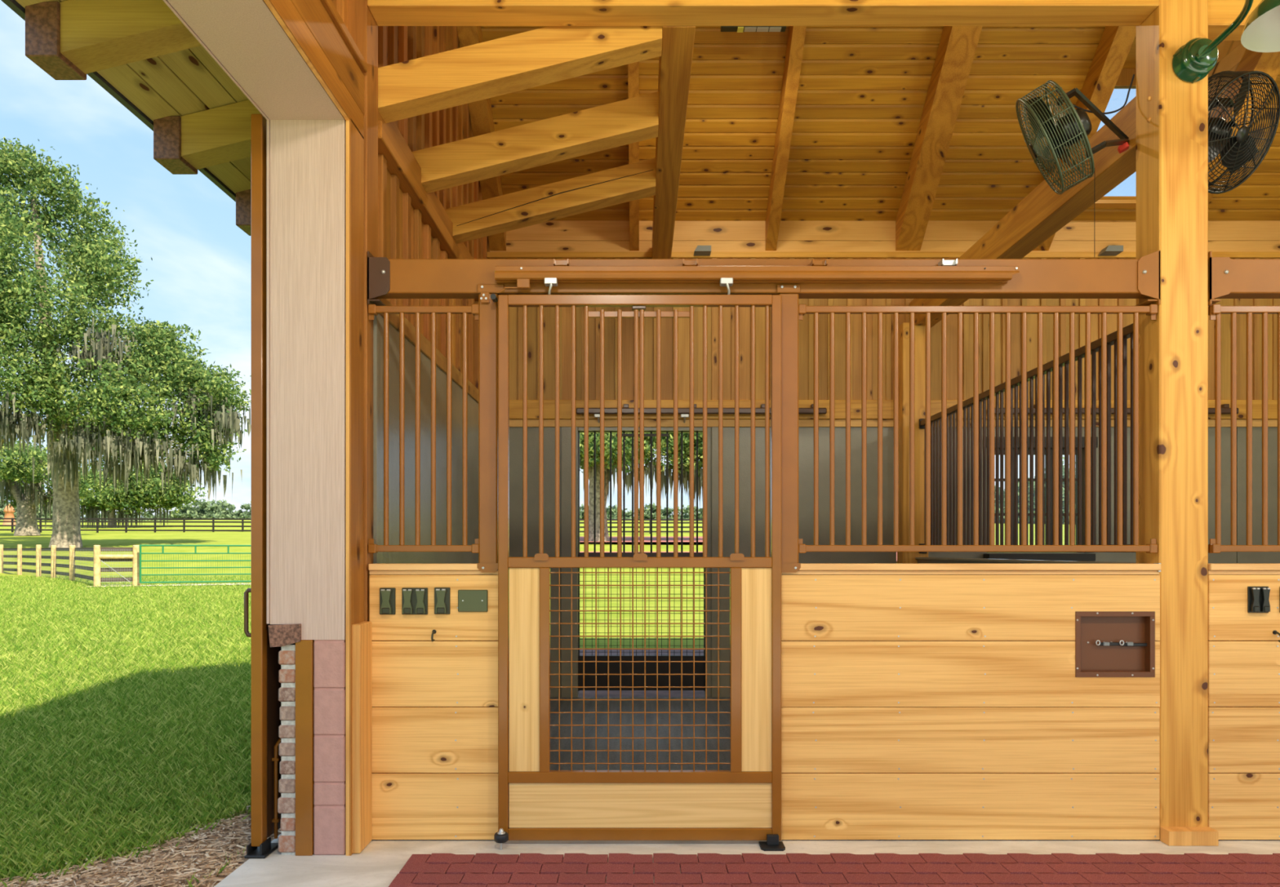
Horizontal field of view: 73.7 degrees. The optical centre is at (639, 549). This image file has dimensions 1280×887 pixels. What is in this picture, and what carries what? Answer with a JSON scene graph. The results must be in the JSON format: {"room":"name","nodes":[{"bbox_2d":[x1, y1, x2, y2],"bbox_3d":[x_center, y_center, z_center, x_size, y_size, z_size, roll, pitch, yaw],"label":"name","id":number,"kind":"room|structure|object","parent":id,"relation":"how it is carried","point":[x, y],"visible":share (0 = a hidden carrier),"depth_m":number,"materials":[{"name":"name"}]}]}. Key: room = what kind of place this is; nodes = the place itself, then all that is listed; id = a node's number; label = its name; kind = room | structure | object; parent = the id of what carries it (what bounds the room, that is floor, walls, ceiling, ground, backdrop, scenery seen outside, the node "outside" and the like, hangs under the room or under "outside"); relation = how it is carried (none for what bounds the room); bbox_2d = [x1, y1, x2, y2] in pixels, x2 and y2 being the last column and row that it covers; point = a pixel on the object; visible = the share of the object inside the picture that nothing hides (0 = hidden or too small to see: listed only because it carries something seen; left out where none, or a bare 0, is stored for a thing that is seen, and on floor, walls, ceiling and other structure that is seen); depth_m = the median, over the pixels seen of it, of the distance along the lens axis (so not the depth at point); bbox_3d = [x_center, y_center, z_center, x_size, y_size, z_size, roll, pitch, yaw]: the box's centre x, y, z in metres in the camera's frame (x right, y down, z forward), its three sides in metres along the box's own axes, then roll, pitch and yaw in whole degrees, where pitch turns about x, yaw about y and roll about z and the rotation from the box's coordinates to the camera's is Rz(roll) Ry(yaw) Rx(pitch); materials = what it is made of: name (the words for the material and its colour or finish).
{"room":"farm building","nodes":[
{"label":"farm building","id":0,"kind":"room"},
{"bbox_2d":[162,0,497,856],"bbox_3d":[-1.340,-1.524,3.800,0.397,5.556,7.002,0,0,0],"label":"wall","id":1,"kind":"structure","parent":0,"point":[299,63],"depth_m":3.50,"materials":[{"name":"beige"}]},
{"bbox_2d":[0,0,250,202],"bbox_3d":[-1.762,-2.057,4.250,0.925,0.286,7.900,0,0,0],"label":"roof","id":2,"kind":"structure","parent":1,"relation":"attached to","point":[189,81],"depth_m":3.65,"materials":[{"name":"brown wood"}]},
{"bbox_2d":[25,0,201,79],"bbox_3d":[-1.742,-1.946,3.108,0.885,0.386,0.161,0,0,0],"label":"rafter tail","id":3,"kind":"object","parent":2,"relation":"attached to","point":[68,39],"visible":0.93,"depth_m":3.04,"materials":[{"name":"wood"}]},
{"bbox_2d":[153,99,261,174],"bbox_3d":[-1.742,-1.946,3.909,0.885,0.386,0.161,0,0,0],"label":"rafter tail","id":4,"kind":"object","parent":2,"relation":"attached to","point":[185,144],"visible":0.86,"depth_m":3.84,"materials":[{"name":"wood"}]},
{"bbox_2d":[235,189,250,235],"bbox_3d":[-1.742,-1.946,4.689,0.885,0.386,0.161,0,0,0],"label":"rafter tail","id":5,"kind":"object","parent":2,"relation":"attached to","point":[243,197],"visible":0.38,"depth_m":4.61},
{"bbox_2d":[244,114,281,858],"bbox_3d":[-1.579,-0.268,4.530,0.118,3.044,2.140,0,0,0],"label":"sliding door","id":6,"kind":"structure","parent":1,"relation":"in","point":[265,722],"depth_m":3.50,"materials":[{"name":"wood"}]},
{"bbox_2d":[271,738,281,839],"bbox_3d":[-1.541,1.012,3.620,0.046,0.424,0.020,0,0,0],"label":"bolt","id":7,"kind":"object","parent":6,"relation":"attached to","point":[275,759],"visible":0.91,"depth_m":3.61,"materials":[{"name":"brown metal"}]},
{"bbox_2d":[351,621,371,853],"bbox_3d":[-1.181,0.780,3.591,0.059,0.944,0.157,0,0,0],"label":"guard","id":8,"kind":"object","parent":1,"relation":"attached to","point":[361,632],"visible":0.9,"depth_m":3.52,"materials":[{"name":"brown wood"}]},
{"bbox_2d":[377,26,662,123],"bbox_3d":[-0.580,-2.226,3.909,1.360,0.513,0.137,0,0,0],"label":"beam","id":9,"kind":"structure","parent":1,"relation":"attached to","point":[547,55],"depth_m":3.84,"materials":[{"name":"brown wood"}]},
{"bbox_2d":[412,91,658,193],"bbox_3d":[-0.580,-2.226,4.689,1.360,0.513,0.137,0,0,0],"label":"beam","id":10,"kind":"structure","parent":1,"relation":"on","point":[635,119],"depth_m":4.62,"materials":[{"name":"brown wood"}]},
{"bbox_2d":[444,157,655,243],"bbox_3d":[-0.580,-2.226,5.468,1.360,0.513,0.138,0,0,0],"label":"beam","id":11,"kind":"structure","parent":1,"relation":"on","point":[637,180],"depth_m":5.40,"materials":[{"name":"brown wood"}]},
{"bbox_2d":[494,258,1019,283],"bbox_3d":[0.494,-1.189,3.629,2.213,0.092,0.066,0,0,0],"label":"sliding track","id":12,"kind":"object","parent":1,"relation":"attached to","point":[947,271],"visible":1,"depth_m":3.60,"materials":[{"name":"brown metal"}]},
{"bbox_2d":[367,250,1159,306],"bbox_3d":[0.533,-1.172,3.732,3.406,0.233,0.155,0,0,0],"label":"header","id":13,"kind":"object","parent":1,"relation":"attached to","point":[387,278],"visible":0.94,"depth_m":3.67,"materials":[{"name":"brown"}]},
{"bbox_2d":[213,697,1279,886],"bbox_3d":[3.708,1.368,0.125,10.585,0.272,14.250,0,0,0],"label":"floor","id":14,"kind":"structure","parent":0,"point":[380,861],"depth_m":3.63,"materials":[{"name":"concrete"}]},
{"bbox_2d":[344,0,377,621],"bbox_3d":[-1.238,-0.748,3.750,0.125,4.004,0.160,0,0,0],"label":"timber post","id":15,"kind":"object","parent":14,"relation":"on","point":[362,27],"visible":0.1,"depth_m":3.68,"materials":[{"name":"brown wood"}]},
{"bbox_2d":[493,828,508,849],"bbox_3d":[-0.580,1.210,3.570,0.060,0.089,0.060,0,0,0],"label":"floor guide","id":16,"kind":"object","parent":14,"relation":"on","point":[501,837],"visible":1,"depth_m":3.55,"materials":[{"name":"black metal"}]},
{"bbox_2d":[758,834,785,851],"bbox_3d":[0.557,1.229,3.595,0.101,0.051,0.090,0,0,0],"label":"floor guide","id":17,"kind":"object","parent":14,"relation":"on","point":[772,843],"visible":1,"depth_m":3.59,"materials":[{"name":"black metal"}]},
{"bbox_2d":[388,853,1279,886],"bbox_3d":[1.869,1.245,2.124,5.587,0.016,2.707,0,0,0],"label":"pavers","id":18,"kind":"object","parent":14,"relation":"on","point":[433,870],"visible":1,"depth_m":3.29,"materials":[{"name":"brick"}]},
{"bbox_2d":[897,322,928,563],"bbox_3d":[2.255,-0.303,7.060,0.210,3.114,0.160,0,0,0],"label":"timber post","id":19,"kind":"object","parent":14,"relation":"on","point":[904,329],"visible":0.28,"depth_m":6.98,"materials":[{"name":"brown wood"}]},
{"bbox_2d":[909,96,1136,328],"bbox_3d":[2.330,-1.950,5.492,0.160,0.227,3.275,0,0,0],"label":"tie beam","id":20,"kind":"structure","parent":19,"relation":"on","point":[1042,212],"depth_m":4.74,"materials":[{"name":"brown wood"}]},
{"bbox_2d":[1015,80,1128,194],"bbox_3d":[1.912,-1.834,3.855,0.641,0.474,0.379,0,0,-42],"label":"fan","id":21,"kind":"object","parent":20,"relation":"attached to","point":[1075,126],"visible":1,"depth_m":3.73,"materials":[{"name":"metal"}]},
{"bbox_2d":[1208,70,1279,194],"bbox_3d":[2.690,-1.939,3.971,0.574,0.514,0.401,0,0,-1],"label":"fan","id":22,"kind":"object","parent":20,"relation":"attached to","point":[1234,152],"visible":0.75,"depth_m":3.94,"materials":[{"name":"metal"}]},
{"bbox_2d":[915,557,1136,563],"bbox_3d":[2.310,0.646,5.417,0.120,1.172,3.127,0,0,0],"label":"wall partition","id":23,"kind":"structure","parent":14,"relation":"on","point":[920,560],"depth_m":5.54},
{"bbox_2d":[919,323,1136,553],"bbox_3d":[2.310,-0.520,5.428,0.060,1.100,3.145,0,0,0],"label":"grille","id":24,"kind":"object","parent":23,"relation":"in","point":[1127,331],"visible":0.5,"depth_m":5.02,"materials":[{"name":"brown metal"}]},
{"bbox_2d":[1136,0,1218,846],"bbox_3d":[2.337,-0.748,3.732,0.219,4.004,0.243,0,0,0],"label":"timber post","id":25,"kind":"object","parent":14,"relation":"on","point":[1172,112],"visible":0.97,"depth_m":3.67,"materials":[{"name":"brown wood"}]},
{"bbox_2d":[367,0,1159,26],"bbox_3d":[0.530,-2.491,3.745,3.411,0.297,0.150,0,0,0],"label":"cross beam","id":26,"kind":"structure","parent":25,"relation":"attached to","point":[384,12],"depth_m":3.72,"materials":[{"name":"brown wood"}]},
{"bbox_2d":[1055,74,1134,114],"bbox_3d":[2.053,-2.062,3.861,0.364,0.173,0.026,0,0,-1],"label":"power cord","id":27,"kind":"object","parent":25,"relation":"attached to","point":[1133,76],"visible":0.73,"depth_m":3.86,"materials":[{"name":"plastic"}]},
{"bbox_2d":[1172,0,1279,83],"bbox_3d":[2.313,-2.008,3.229,0.364,0.341,0.882,0,0,0],"label":"gooseneck lamp","id":28,"kind":"object","parent":25,"relation":"attached to","point":[1192,62],"visible":1,"depth_m":3.35,"materials":[{"name":"green metal"}]},
{"bbox_2d":[1208,0,1262,40],"bbox_3d":[3.824,-2.465,3.780,2.753,0.350,0.120,0,0,0],"label":"cross beam","id":29,"kind":"structure","parent":25,"relation":"attached to","point":[1221,13],"depth_m":3.72,"materials":[{"name":"brown wood"}]},
{"bbox_2d":[1208,251,1279,306],"bbox_3d":[3.575,-1.169,3.732,2.251,0.228,0.155,0,0,0],"label":"header","id":30,"kind":"object","parent":25,"relation":"attached to","point":[1228,277],"visible":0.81,"depth_m":3.67,"materials":[{"name":"brown metal"}]},
{"bbox_2d":[368,563,1279,839],"bbox_3d":[1.768,0.654,3.714,5.865,1.188,0.112,0,0,0],"label":"wall","id":31,"kind":"structure","parent":0,"point":[920,701],"depth_m":3.67,"materials":[{"name":"brown wood"}]},
{"bbox_2d":[379,587,395,614],"bbox_3d":[-1.085,0.221,3.655,0.067,0.115,0.029,0,0,0],"label":"outlet cover","id":32,"kind":"object","parent":31,"relation":"attached to","point":[387,595],"visible":1,"depth_m":3.65,"materials":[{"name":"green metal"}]},
{"bbox_2d":[401,587,427,614],"bbox_3d":[-0.967,0.221,3.655,0.110,0.115,0.029,0,0,0],"label":"outlet cover","id":33,"kind":"object","parent":31,"relation":"attached to","point":[414,600],"visible":1,"depth_m":3.65,"materials":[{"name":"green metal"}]},
{"bbox_2d":[431,630,436,641],"bbox_3d":[-0.884,0.368,3.648,0.017,0.048,0.045,0,0,0],"label":"wall hook","id":34,"kind":"object","parent":31,"relation":"attached to","point":[433,632],"visible":1,"depth_m":3.64,"materials":[{"name":"black metal"}]},
{"bbox_2d":[434,587,450,614],"bbox_3d":[-0.849,0.219,3.655,0.067,0.115,0.029,0,0,0],"label":"outlet cover","id":35,"kind":"object","parent":31,"relation":"attached to","point":[442,595],"visible":1,"depth_m":3.66,"materials":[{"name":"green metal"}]},
{"bbox_2d":[457,590,488,612],"bbox_3d":[-0.718,0.219,3.664,0.128,0.095,0.012,0,0,0],"label":"blank plate","id":36,"kind":"object","parent":31,"relation":"attached to","point":[468,601],"visible":1,"depth_m":3.66,"materials":[{"name":"green metal"}]},
{"bbox_2d":[476,284,504,573],"bbox_3d":[-0.640,-0.521,3.698,0.116,1.237,0.104,0,0,0],"label":"steel post","id":37,"kind":"object","parent":31,"relation":"on","point":[487,308],"visible":0.98,"depth_m":3.67,"materials":[{"name":"brown metal"}]},
{"bbox_2d":[368,304,478,553],"bbox_3d":[-0.932,-0.522,3.690,0.482,1.072,0.038,0,0,0],"label":"grille","id":38,"kind":"object","parent":37,"relation":"attached to","point":[373,310],"visible":0.96,"depth_m":3.68,"materials":[{"name":"brown metal"}]},
{"bbox_2d":[490,278,781,840],"bbox_3d":[-0.015,0.042,3.627,1.232,2.388,0.065,0,0,0],"label":"door","id":39,"kind":"structure","parent":31,"relation":"in","point":[536,802],"depth_m":3.63,"materials":[{"name":"brown metal"}]},
{"bbox_2d":[776,284,800,573],"bbox_3d":[0.638,-0.521,3.702,0.102,1.237,0.096,0,0,0],"label":"steel post","id":40,"kind":"object","parent":31,"relation":"on","point":[788,292],"visible":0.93,"depth_m":3.67,"materials":[{"name":"brown metal"}]},
{"bbox_2d":[798,304,1157,553],"bbox_3d":[1.456,-0.522,3.690,1.550,1.072,0.038,0,0,0],"label":"grille","id":41,"kind":"object","parent":40,"relation":"attached to","point":[1151,310],"visible":0.98,"depth_m":3.68,"materials":[{"name":"brown metal"}]},
{"bbox_2d":[1075,611,1155,677],"bbox_3d":[2.043,0.406,3.684,0.341,0.282,0.043,0,0,0],"label":"box","id":42,"kind":"object","parent":31,"relation":"attached to","point":[1091,660],"visible":1,"depth_m":3.70,"materials":[{"name":"brown metal"}]},
{"bbox_2d":[1095,640,1146,646],"bbox_3d":[2.080,0.404,3.688,0.228,0.028,0.016,0,0,0],"label":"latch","id":43,"kind":"object","parent":42,"relation":"on","point":[1104,644],"visible":1,"depth_m":3.69,"materials":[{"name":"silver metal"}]},
{"bbox_2d":[1208,304,1279,553],"bbox_3d":[3.483,-0.522,3.690,2.034,1.072,0.038,0,0,0],"label":"grille","id":44,"kind":"object","parent":31,"relation":"in","point":[1215,311],"visible":1,"depth_m":3.68,"materials":[{"name":"brown metal"}]},
{"bbox_2d":[1247,586,1270,613],"bbox_3d":[2.656,0.214,3.655,0.088,0.113,0.029,0,0,0],"label":"outlet cover","id":45,"kind":"object","parent":31,"relation":"attached to","point":[1258,597],"visible":1,"depth_m":3.65,"materials":[{"name":"black plastic"}]},
{"bbox_2d":[480,26,1279,252],"bbox_3d":[2.650,-3.360,6.287,7.900,1.738,1.786,0,0,0],"label":"ceiling","id":46,"kind":"structure","parent":0,"point":[862,91],"depth_m":6.71,"materials":[{"name":"wood"}]},
{"bbox_2d":[720,26,786,32],"bbox_3d":[0.748,-3.705,5.638,0.429,0.552,0.076,0,0,0],"label":"heater","id":47,"kind":"object","parent":46,"relation":"hanging from","point":[723,28],"visible":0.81,"depth_m":5.62,"materials":[{"name":"grey"}]},
{"bbox_2d":[1088,200,1136,208],"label":"beam","id":48,"kind":"structure","parent":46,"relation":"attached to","point":[1100,203],"depth_m":6.98,"materials":[{"name":"brown wood"}]},
{"bbox_2d":[1114,34,1136,88],"label":"rafter","id":49,"kind":"object","parent":46,"relation":"attached to","point":[1129,68],"depth_m":7.00,"materials":[{"name":"brown wood"}]},
{"bbox_2d":[1208,40,1246,100],"label":"rafter","id":50,"kind":"object","parent":46,"relation":"attached to","point":[1230,54],"depth_m":6.33,"materials":[{"name":"brown wood"}]},
{"bbox_2d":[487,252,1279,697],"bbox_3d":[2.669,-0.617,7.202,7.938,3.742,0.175,0,0,0],"label":"wall","id":51,"kind":"structure","parent":0,"point":[806,326],"depth_m":7.15,"materials":[{"name":"brown wood"}]},
{"bbox_2d":[577,413,705,691],"bbox_3d":[0.025,0.032,7.152,1.153,2.321,0.185,0,0,0],"label":"back door","id":52,"kind":"structure","parent":51,"relation":"in","point":[589,668],"depth_m":7.20,"materials":[{"name":"black metal"}]},
{"bbox_2d":[652,26,695,258],"bbox_3d":[0.175,-2.451,5.461,0.150,0.217,3.278,0,0,0],"label":"beam","id":53,"kind":"structure","parent":51,"relation":"attached to","point":[675,61],"depth_m":4.74,"materials":[{"name":"brown wood"}]},
{"bbox_2d":[576,404,826,414],"bbox_3d":[0.507,-1.165,7.075,2.071,0.083,0.070,0,0,0],"label":"door track","id":54,"kind":"object","parent":51,"relation":"attached to","point":[625,411],"visible":0.73,"depth_m":7.04,"materials":[{"name":"brown metal"}]},
{"bbox_2d":[693,245,711,255],"bbox_3d":[0.515,-2.474,7.055,0.138,0.047,0.110,0,0,0],"label":"junction box","id":55,"kind":"object","parent":51,"relation":"attached to","point":[700,250],"visible":1,"depth_m":7.00,"materials":[{"name":"grey"}]},
{"bbox_2d":[983,436,1097,560],"bbox_3d":[3.350,-0.426,7.135,0.951,1.037,0.210,0,0,0],"label":"window","id":56,"kind":"structure","parent":51,"relation":"in","point":[1051,557],"depth_m":7.13,"materials":[{"name":"wood"}]},
{"bbox_2d":[1098,245,1123,255],"bbox_3d":[3.891,-2.474,7.055,0.149,0.047,0.110,0,0,0],"label":"junction box","id":57,"kind":"object","parent":51,"relation":"attached to","point":[1109,250],"visible":1,"depth_m":7.01,"materials":[{"name":"grey"}]},
{"bbox_2d":[986,404,1239,414],"bbox_3d":[3.911,-1.165,7.075,2.071,0.083,0.070,0,0,0],"label":"door track","id":58,"kind":"object","parent":51,"relation":"attached to","point":[1225,410],"visible":0.23,"depth_m":7.04,"materials":[{"name":"brown metal"}]},
{"label":"outside","id":59,"kind":"structure","parent":0,"visible":0},
{"bbox_2d":[579,536,702,542],"bbox_3d":[4.000,-0.834,66.000,32.000,0.576,12.000,0,0,0],"label":"road","id":60,"kind":"structure","parent":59,"point":[614,539],"depth_m":66.08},
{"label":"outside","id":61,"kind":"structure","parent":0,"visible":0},
{"bbox_2d":[0,520,1075,881],"bbox_3d":[0.000,-2.078,120.000,320.000,6.745,360.000,0,0,0],"label":"ground","id":62,"kind":"structure","parent":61,"point":[89,539],"depth_m":45.97,"materials":[{"name":"plant"}]},
{"bbox_2d":[0,502,17,518],"bbox_3d":[-138.974,-7.654,190.724,7.096,6.309,9.876,0,0,0],"label":"tree","id":63,"kind":"object","parent":62,"relation":"on","point":[2,515],"visible":0.09,"depth_m":187.79,"materials":[{"name":"plant"}]},
{"bbox_2d":[2,504,15,524],"bbox_3d":[-81.297,-4.350,110.000,1.800,3.100,1.712,0,0,0],"label":"obelisk","id":64,"kind":"object","parent":62,"relation":"on","point":[10,514],"visible":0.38,"depth_m":109.59,"materials":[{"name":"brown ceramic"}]},
{"bbox_2d":[35,503,53,520],"bbox_3d":[-130.841,-8.016,190.631,7.981,7.369,10.225,0,0,0],"label":"tree","id":65,"kind":"object","parent":62,"relation":"on","point":[38,515],"visible":0.11,"depth_m":187.56,"materials":[{"name":"plant"}]},
{"bbox_2d":[0,436,117,536],"bbox_3d":[-56.813,-6.145,78.348,14.630,9.788,12.120,0,0,0],"label":"live oak","id":66,"kind":"object","parent":62,"relation":"on","point":[16,486],"visible":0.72,"depth_m":79.15,"materials":[{"name":"green plant"}]},
{"bbox_2d":[0,544,140,586],"bbox_3d":[-26.804,0.542,37.858,25.268,1.664,1.337,0,0,44],"label":"fence","id":67,"kind":"object","parent":62,"relation":"on","point":[134,557],"visible":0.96,"depth_m":33.33,"materials":[{"name":"brown"}]},
{"bbox_2d":[138,545,250,583],"bbox_3d":[-15.050,0.489,29.950,4.479,1.326,0.067,0,0,-17],"label":"gate","id":68,"kind":"object","parent":67,"relation":"attached to","point":[140,546],"visible":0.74,"depth_m":29.78,"materials":[{"name":"metal"}]},
{"bbox_2d":[38,461,208,528],"bbox_3d":[-64.393,-6.209,104.973,21.622,11.195,10.895,0,0,0],"label":"live oak","id":69,"kind":"object","parent":62,"relation":"on","point":[134,499],"visible":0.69,"depth_m":103.71,"materials":[{"name":"green plant"}]},
{"bbox_2d":[0,574,250,886],"bbox_3d":[-30.697,1.230,21.305,58.183,0.138,37.548,0,0,0],"label":"grass","id":70,"kind":"structure","parent":62,"relation":"on","point":[26,829],"depth_m":6.31,"materials":[{"name":"plant"}]},
{"bbox_2d":[0,136,250,547],"bbox_3d":[-39.006,-14.060,54.822,25.606,27.943,18.524,0,0,8],"label":"live oak","id":71,"kind":"object","parent":62,"relation":"on","point":[103,429],"visible":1,"depth_m":56.19,"materials":[{"name":"green plant"}]},
{"bbox_2d":[0,518,250,533],"bbox_3d":[-51.500,-2.396,87.990,47.140,1.983,4.160,0,0,0],"label":"fence","id":72,"kind":"object","parent":62,"relation":"on","point":[12,521],"visible":0.59,"depth_m":87.80,"materials":[{"name":"black"}]},
{"bbox_2d":[1,813,280,886],"bbox_3d":[-2.393,1.298,4.500,1.615,0.032,7.000,0,0,0],"label":"mulch bed","id":73,"kind":"object","parent":62,"relation":"on","point":[157,859],"visible":0.06,"depth_m":3.48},
{"bbox_2d":[0,805,281,886],"bbox_3d":[-2.391,1.271,4.399,1.658,0.026,4.256,0,0,0],"label":"mulch","id":74,"kind":"object","parent":73,"relation":"on","point":[207,863],"visible":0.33,"depth_m":3.43,"materials":[{"name":"wood"}]},
{"bbox_2d":[128,511,153,520],"bbox_3d":[-115.722,-7.079,200.144,7.524,5.221,9.162,0,0,0],"label":"tree","id":75,"kind":"object","parent":62,"relation":"on","point":[147,513],"visible":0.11,"depth_m":199.66,"materials":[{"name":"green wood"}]},
{"bbox_2d":[145,512,175,520],"bbox_3d":[-110.643,-6.990,200.783,8.110,4.381,8.971,0,0,0],"label":"tree","id":76,"kind":"object","parent":62,"relation":"on","point":[151,517],"visible":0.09,"depth_m":198.10,"materials":[{"name":"plant"}]},
{"bbox_2d":[164,504,192,520],"bbox_3d":[-98.998,-7.265,184.770,7.172,5.475,9.158,0,0,0],"label":"tree","id":77,"kind":"object","parent":62,"relation":"on","point":[183,512],"visible":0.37,"depth_m":183.08,"materials":[{"name":"plant"}]},
{"bbox_2d":[182,498,213,520],"bbox_3d":[-94.787,-7.618,185.323,6.794,7.136,9.136,0,0,0],"label":"tree","id":78,"kind":"object","parent":62,"relation":"on","point":[198,512],"visible":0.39,"depth_m":183.57,"materials":[{"name":"plant"}]},
{"bbox_2d":[202,499,232,518],"bbox_3d":[-91.206,-7.850,184.739,7.217,6.556,9.343,0,0,0],"label":"tree","id":79,"kind":"object","parent":62,"relation":"on","point":[217,507],"visible":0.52,"depth_m":183.57,"materials":[{"name":"plant"}]},
{"bbox_2d":[212,504,244,518],"bbox_3d":[-88.704,-7.541,185.339,6.745,4.929,8.997,0,0,0],"label":"tree","id":80,"kind":"object","parent":62,"relation":"on","point":[235,514],"visible":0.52,"depth_m":183.93,"materials":[{"name":"plant"}]},
{"bbox_2d":[234,503,250,518],"bbox_3d":[-82.896,-7.552,185.045,8.658,6.194,8.828,0,0,0],"label":"tree","id":81,"kind":"object","parent":62,"relation":"on","point":[246,514],"visible":0.2,"depth_m":183.08,"materials":[{"name":"plant"}]},
{"bbox_2d":[579,506,583,519],"bbox_3d":[-14.380,-7.033,190.055,7.308,5.797,9.136,0,0,0],"label":"tree","id":82,"kind":"object","parent":62,"relation":"on","point":[580,507],"visible":0.05,"depth_m":188.43,"materials":[{"name":"plant"}]},
{"bbox_2d":[605,503,626,519],"bbox_3d":[-5.696,-7.292,189.958,7.245,5.871,9.381,0,0,0],"label":"tree","id":83,"kind":"object","parent":62,"relation":"on","point":[614,508],"visible":0.3,"depth_m":188.06,"materials":[{"name":"plant"}]},
{"bbox_2d":[622,508,648,519],"bbox_3d":[-1.185,-6.974,190.444,7.619,4.688,9.907,0,0,0],"label":"tree","id":84,"kind":"object","parent":62,"relation":"on","point":[628,515],"visible":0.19,"depth_m":189.03,"materials":[{"name":"plant"}]},
{"bbox_2d":[579,432,702,543],"bbox_3d":[1.341,-7.030,61.266,18.293,13.177,11.366,0,0,7],"label":"live oak","id":85,"kind":"object","parent":62,"relation":"on","point":[686,436],"visible":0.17,"depth_m":60.39,"materials":[{"name":"green plant"}]},
{"bbox_2d":[579,519,702,533],"bbox_3d":[1.000,-2.173,83.990,26.140,1.750,0.160,0,0,0],"label":"fence","id":86,"kind":"object","parent":62,"relation":"on","point":[580,519],"visible":0.09,"depth_m":83.90,"materials":[{"name":"black"}]},
{"bbox_2d":[644,502,671,519],"bbox_3d":[3.198,-7.697,190.351,7.733,5.879,8.459,0,0,0],"label":"tree","id":87,"kind":"object","parent":62,"relation":"on","point":[646,515],"visible":0.35,"depth_m":188.75,"materials":[{"name":"plant"}]},
{"bbox_2d":[652,506,686,519],"bbox_3d":[6.665,-7.347,190.290,8.944,5.594,9.107,0,0,0],"label":"tree","id":88,"kind":"object","parent":62,"relation":"on","point":[670,510],"visible":0.19,"depth_m":189.77,"materials":[{"name":"plant"}]},
{"bbox_2d":[678,504,702,519],"bbox_3d":[11.615,-7.174,189.723,8.308,5.783,8.722,0,0,0],"label":"tree","id":89,"kind":"object","parent":62,"relation":"on","point":[686,510],"visible":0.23,"depth_m":188.52,"materials":[{"name":"plant"}]},
{"bbox_2d":[994,484,1019,523],"bbox_3d":[50.746,-6.110,120.679,7.253,6.161,9.685,0,0,0],"label":"tree","id":90,"kind":"object","parent":62,"relation":"on","point":[995,485],"visible":0.16,"depth_m":118.00,"materials":[{"name":"plant"}]},
{"bbox_2d":[1003,477,1035,524],"bbox_3d":[53.715,-6.642,120.377,7.495,7.591,9.853,0,0,0],"label":"tree","id":91,"kind":"object","parent":62,"relation":"on","point":[1019,477],"visible":0.09,"depth_m":117.57,"materials":[{"name":"plant"}]},
{"bbox_2d":[1028,457,1075,524],"bbox_3d":[58.485,-7.690,119.963,8.852,10.596,10.470,0,0,0],"label":"tree","id":92,"kind":"object","parent":62,"relation":"on","point":[1063,457],"visible":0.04,"depth_m":116.93,"materials":[{"name":"plant"}]},
{"bbox_2d":[1063,468,1075,524],"bbox_3d":[61.810,-7.195,119.637,7.790,8.938,10.700,0,0,0],"label":"tree","id":93,"kind":"object","parent":62,"relation":"on","point":[1075,468],"visible":0.02,"depth_m":117.99,"materials":[{"name":"plant"}]},
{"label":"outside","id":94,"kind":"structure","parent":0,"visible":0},
{"bbox_2d":[578,648,704,697],"bbox_3d":[3.000,1.357,9.080,12.000,0.195,3.640,0,0,0],"label":"paver walk","id":95,"kind":"structure","parent":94,"point":[587,693],"depth_m":7.58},
{"bbox_3d":[3.625,-3.135,4.650,10.750,2.469,11.700,0,0,0],"label":"roof","id":96,"kind":"structure","parent":0,"visible":0},
{"bbox_2d":[457,26,506,250],"bbox_3d":[-1.188,-3.686,5.875,0.135,2.369,2.549,0,0,0],"label":"rafter","id":97,"kind":"object","parent":96,"relation":"attached to","point":[480,111],"visible":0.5,"depth_m":6.35,"materials":[{"name":"brown wood"}]},
{"bbox_2d":[627,61,639,250],"bbox_3d":[-0.046,-3.686,5.875,0.077,2.369,2.549,0,0,0],"label":"rafter","id":98,"kind":"object","parent":96,"relation":"attached to","point":[633,68],"visible":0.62,"depth_m":6.54,"materials":[{"name":"brown wood"}]},
{"bbox_2d":[765,26,806,250],"bbox_3d":[1.095,-3.686,5.875,0.090,2.369,2.549,0,0,0],"label":"rafter","id":99,"kind":"object","parent":96,"relation":"attached to","point":[796,34],"visible":0.75,"depth_m":6.42,"materials":[{"name":"brown wood"}]},
{"bbox_2d":[895,26,982,250],"bbox_3d":[2.243,-3.686,5.875,0.206,2.369,2.549,0,0,0],"label":"rafter","id":100,"kind":"object","parent":96,"relation":"attached to","point":[957,45],"visible":0.75,"depth_m":6.41,"materials":[{"name":"brown wood"}]},
{"bbox_2d":[1032,26,1136,250],"bbox_3d":[3.350,-3.686,5.875,0.140,2.369,2.549,0,0,0],"label":"rafter","id":101,"kind":"object","parent":96,"relation":"attached to","point":[1115,43],"visible":0.38,"depth_m":6.10,"materials":[{"name":"brown wood"}]},
{"bbox_2d":[1208,48,1279,204],"bbox_3d":[4.455,-3.686,5.875,0.190,2.369,2.549,0,0,0],"label":"rafter","id":102,"kind":"object","parent":96,"relation":"attached to","point":[1268,63],"depth_m":6.15,"materials":[{"name":"brown wood"}]},
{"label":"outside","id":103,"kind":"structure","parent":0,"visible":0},
{"bbox_2d":[579,551,897,561],"bbox_3d":[4.000,0.413,51.630,32.000,0.610,5.740,0,0,0],"label":"road","id":104,"kind":"structure","parent":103,"point":[580,552],"depth_m":54.18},
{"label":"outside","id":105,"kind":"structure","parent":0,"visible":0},
{"bbox_2d":[89,582,249,586],"bbox_3d":[-14.384,1.236,30.586,9.429,0.005,2.362,0,0,-32],"label":"sandy path","id":106,"kind":"structure","parent":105,"point":[242,583],"depth_m":30.26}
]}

